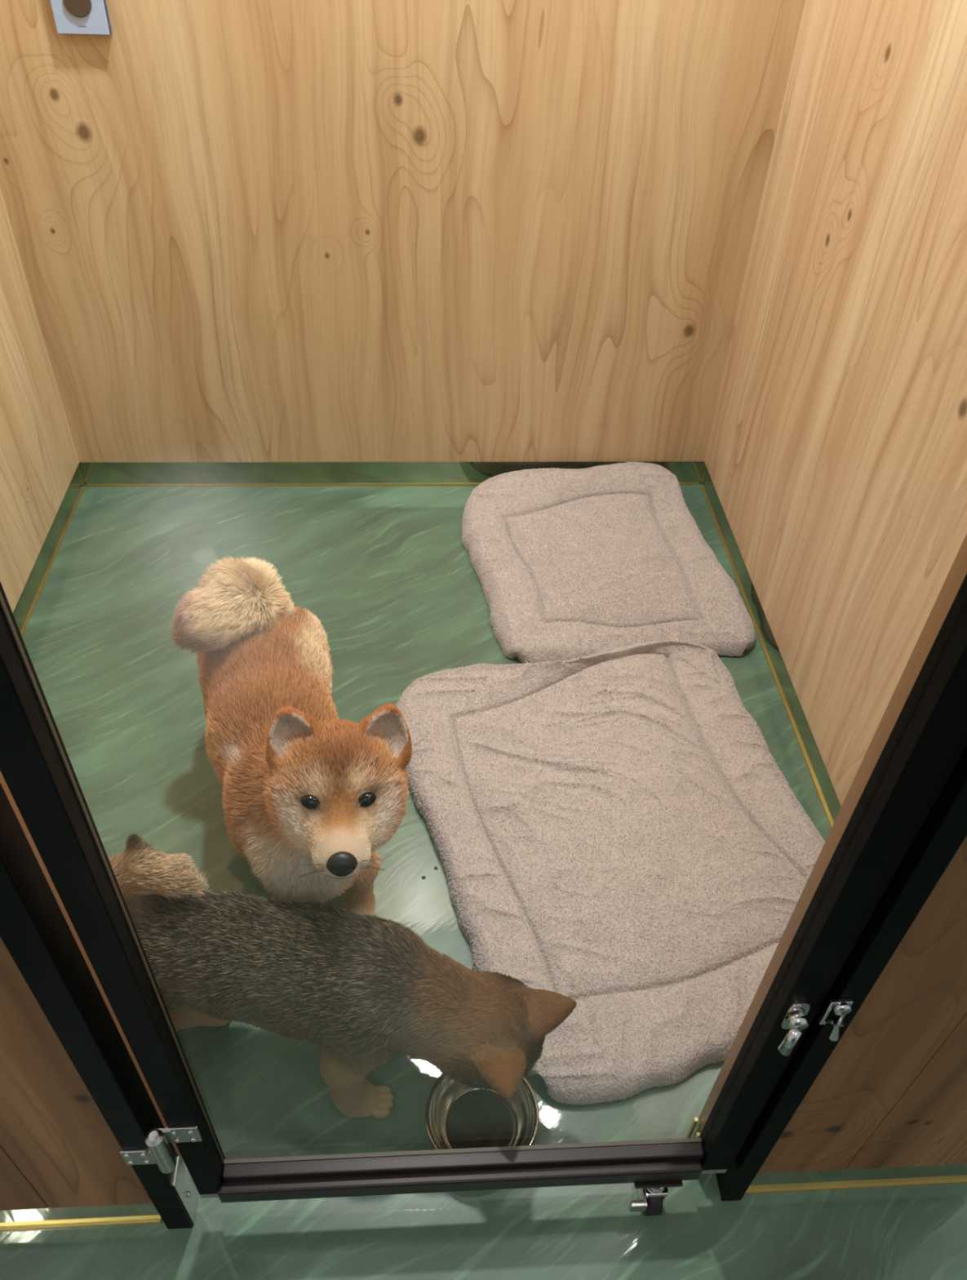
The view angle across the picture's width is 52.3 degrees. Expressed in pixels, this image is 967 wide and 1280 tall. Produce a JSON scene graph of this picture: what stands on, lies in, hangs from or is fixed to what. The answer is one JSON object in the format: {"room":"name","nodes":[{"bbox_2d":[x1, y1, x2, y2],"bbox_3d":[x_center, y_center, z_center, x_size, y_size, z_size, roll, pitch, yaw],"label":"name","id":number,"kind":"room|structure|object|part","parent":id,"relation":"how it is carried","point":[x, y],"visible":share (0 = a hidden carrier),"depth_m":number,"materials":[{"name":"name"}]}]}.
{"room":"dog kennel","nodes":[
{"label":"dog kennel","id":0,"kind":"room"},
{"bbox_2d":[0,188,79,612],"bbox_3d":[-0.877,-0.599,1.073,0.030,1.929,1.514,-1,43,-4],"label":"wall","id":1,"kind":"structure","parent":0,"point":[39,461],"depth_m":1.96,"materials":[{"name":"brown wood"}]},
{"bbox_2d":[13,464,84,636],"bbox_3d":[-0.914,0.129,1.758,0.026,0.071,1.522,-1,43,-4],"label":"baseboard","id":2,"kind":"structure","parent":1,"relation":"attached to","point":[25,606],"depth_m":2.10,"materials":[{"name":"green plastic"}]},
{"bbox_2d":[0,0,805,462],"bbox_3d":[-0.170,-1.136,1.683,1.533,1.929,0.030,-1,43,-4],"label":"wall","id":3,"kind":"structure","parent":0,"point":[243,230],"depth_m":1.94,"materials":[{"name":"brown wood"}]},
{"bbox_2d":[50,0,111,35],"bbox_3d":[-0.685,-1.085,1.658,0.090,0.114,0.018,-1,43,-4],"label":"wall sensor","id":4,"kind":"object","parent":3,"relation":"attached to","point":[71,16],"visible":1,"depth_m":1.68,"materials":[{"name":"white plastic"}]},
{"bbox_2d":[78,461,705,486],"bbox_3d":[-0.204,-0.407,2.367,1.533,0.071,0.026,-1,43,-4],"label":"baseboard","id":5,"kind":"structure","parent":3,"relation":"attached to","point":[686,473],"depth_m":2.35,"materials":[{"name":"green plastic"}]},
{"bbox_2d":[0,484,966,1279],"bbox_3d":[0.049,2.191,-0.313,6.000,0.050,7.546,-1,43,-4],"label":"floor","id":6,"kind":"structure","parent":0,"point":[395,589],"depth_m":1.52,"materials":[{"name":"green plastic"}]},
{"bbox_2d":[168,555,413,916],"bbox_3d":[-0.282,0.164,1.466,0.231,0.457,0.661,-15,46,-18],"label":"dog","id":7,"kind":"object","parent":6,"relation":"on","point":[312,796],"visible":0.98,"depth_m":1.35},
{"bbox_2d":[107,831,577,1118],"bbox_3d":[-0.199,0.440,1.251,0.624,0.354,0.185,10,44,8],"label":"dog","id":8,"kind":"object","parent":6,"relation":"on","point":[368,990],"visible":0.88,"depth_m":1.19},
{"bbox_2d":[424,1073,539,1149],"bbox_3d":[-0.002,0.628,1.287,0.148,0.046,0.148,-1,43,-4],"label":"bowl","id":9,"kind":"object","parent":6,"relation":"on","point":[457,1115],"visible":0.65,"depth_m":1.30,"materials":[{"name":"silver metal"}]},
{"bbox_2d":[461,461,755,663],"bbox_3d":[0.251,-0.187,2.149,0.585,0.075,0.626,-1,43,-4],"label":"mat","id":10,"kind":"object","parent":6,"relation":"on","point":[569,564],"visible":0.99,"depth_m":2.11,"materials":[{"name":"beige fabric"}]},
{"bbox_2d":[395,640,825,1105],"bbox_3d":[0.222,0.305,1.628,0.669,0.066,0.828,-7,44,-11],"label":"mat","id":11,"kind":"object","parent":6,"relation":"on","point":[615,833],"visible":0.91,"depth_m":1.59,"materials":[{"name":"beige fabric"}]},
{"bbox_2d":[0,533,966,1229],"bbox_3d":[-0.084,-0.034,0.560,1.533,2.000,0.093,-1,43,-4],"label":"wall","id":12,"kind":"structure","parent":0,"point":[877,1078],"depth_m":0.94,"materials":[{"name":"brown wood"}]},
{"bbox_2d":[0,1203,162,1231],"bbox_3d":[-0.635,0.671,1.192,0.496,0.070,0.065,-1,43,-4],"label":"baseboard","id":13,"kind":"structure","parent":12,"relation":"attached to","point":[144,1213],"depth_m":1.19,"materials":[{"name":"green plastic"}]},
{"bbox_2d":[181,1157,191,1180],"bbox_3d":[-0.378,0.654,1.222,0.019,0.071,0.034,-1,43,-4],"label":"trim","id":14,"kind":"structure","parent":12,"relation":"attached to","point":[182,1160],"depth_m":1.22,"materials":[{"name":"green"}]},
{"bbox_2d":[0,573,966,1216],"bbox_3d":[-0.015,0.015,0.584,0.684,1.900,0.056,-1,43,-4],"label":"door","id":15,"kind":"structure","parent":12,"relation":"in","point":[928,738],"depth_m":0.84,"materials":[{"name":"black metal"}]},
{"bbox_3d":[-0.023,0.627,1.166,0.570,0.044,0.035,-1,43,-4],"label":"rail","id":16,"kind":"part","parent":15,"relation":"part of","materials":[{"name":"brown metal"}]},
{"bbox_3d":[0.284,0.371,0.913,0.017,0.034,0.012,-22,49,-24],"label":"lever","id":17,"kind":"part","parent":15,"relation":"part of","materials":[{"name":"silver metal"}]},
{"bbox_2d":[685,1117,701,1137],"bbox_3d":[0.283,0.644,1.263,0.032,0.075,0.034,-1,43,-4],"label":"trim","id":18,"kind":"structure","parent":12,"relation":"attached to","point":[695,1131],"depth_m":1.26,"materials":[{"name":"green"}]},
{"bbox_3d":[0.347,-0.032,0.579,0.025,2.000,0.037,-1,43,-4],"label":"post","id":19,"kind":"part","parent":12,"relation":"part of","materials":[{"name":"black metal"}]},
{"bbox_2d":[744,1163,966,1194],"bbox_3d":[0.481,0.656,1.264,0.333,0.070,0.065,-1,43,-4],"label":"baseboard","id":20,"kind":"structure","parent":12,"relation":"attached to","point":[766,1183],"depth_m":1.25,"materials":[{"name":"green plastic"}]},
{"bbox_2d":[704,0,966,805],"bbox_3d":[0.623,-0.619,1.169,0.030,1.929,1.514,-1,43,-4],"label":"wall","id":21,"kind":"structure","parent":0,"point":[836,460],"depth_m":1.55,"materials":[{"name":"brown wood"}]},
{"bbox_2d":[701,464,841,828],"bbox_3d":[0.591,0.109,1.854,0.026,0.071,1.522,-1,43,-4],"label":"baseboard","id":22,"kind":"structure","parent":21,"relation":"attached to","point":[827,794],"depth_m":1.94,"materials":[{"name":"green plastic"}]}
]}

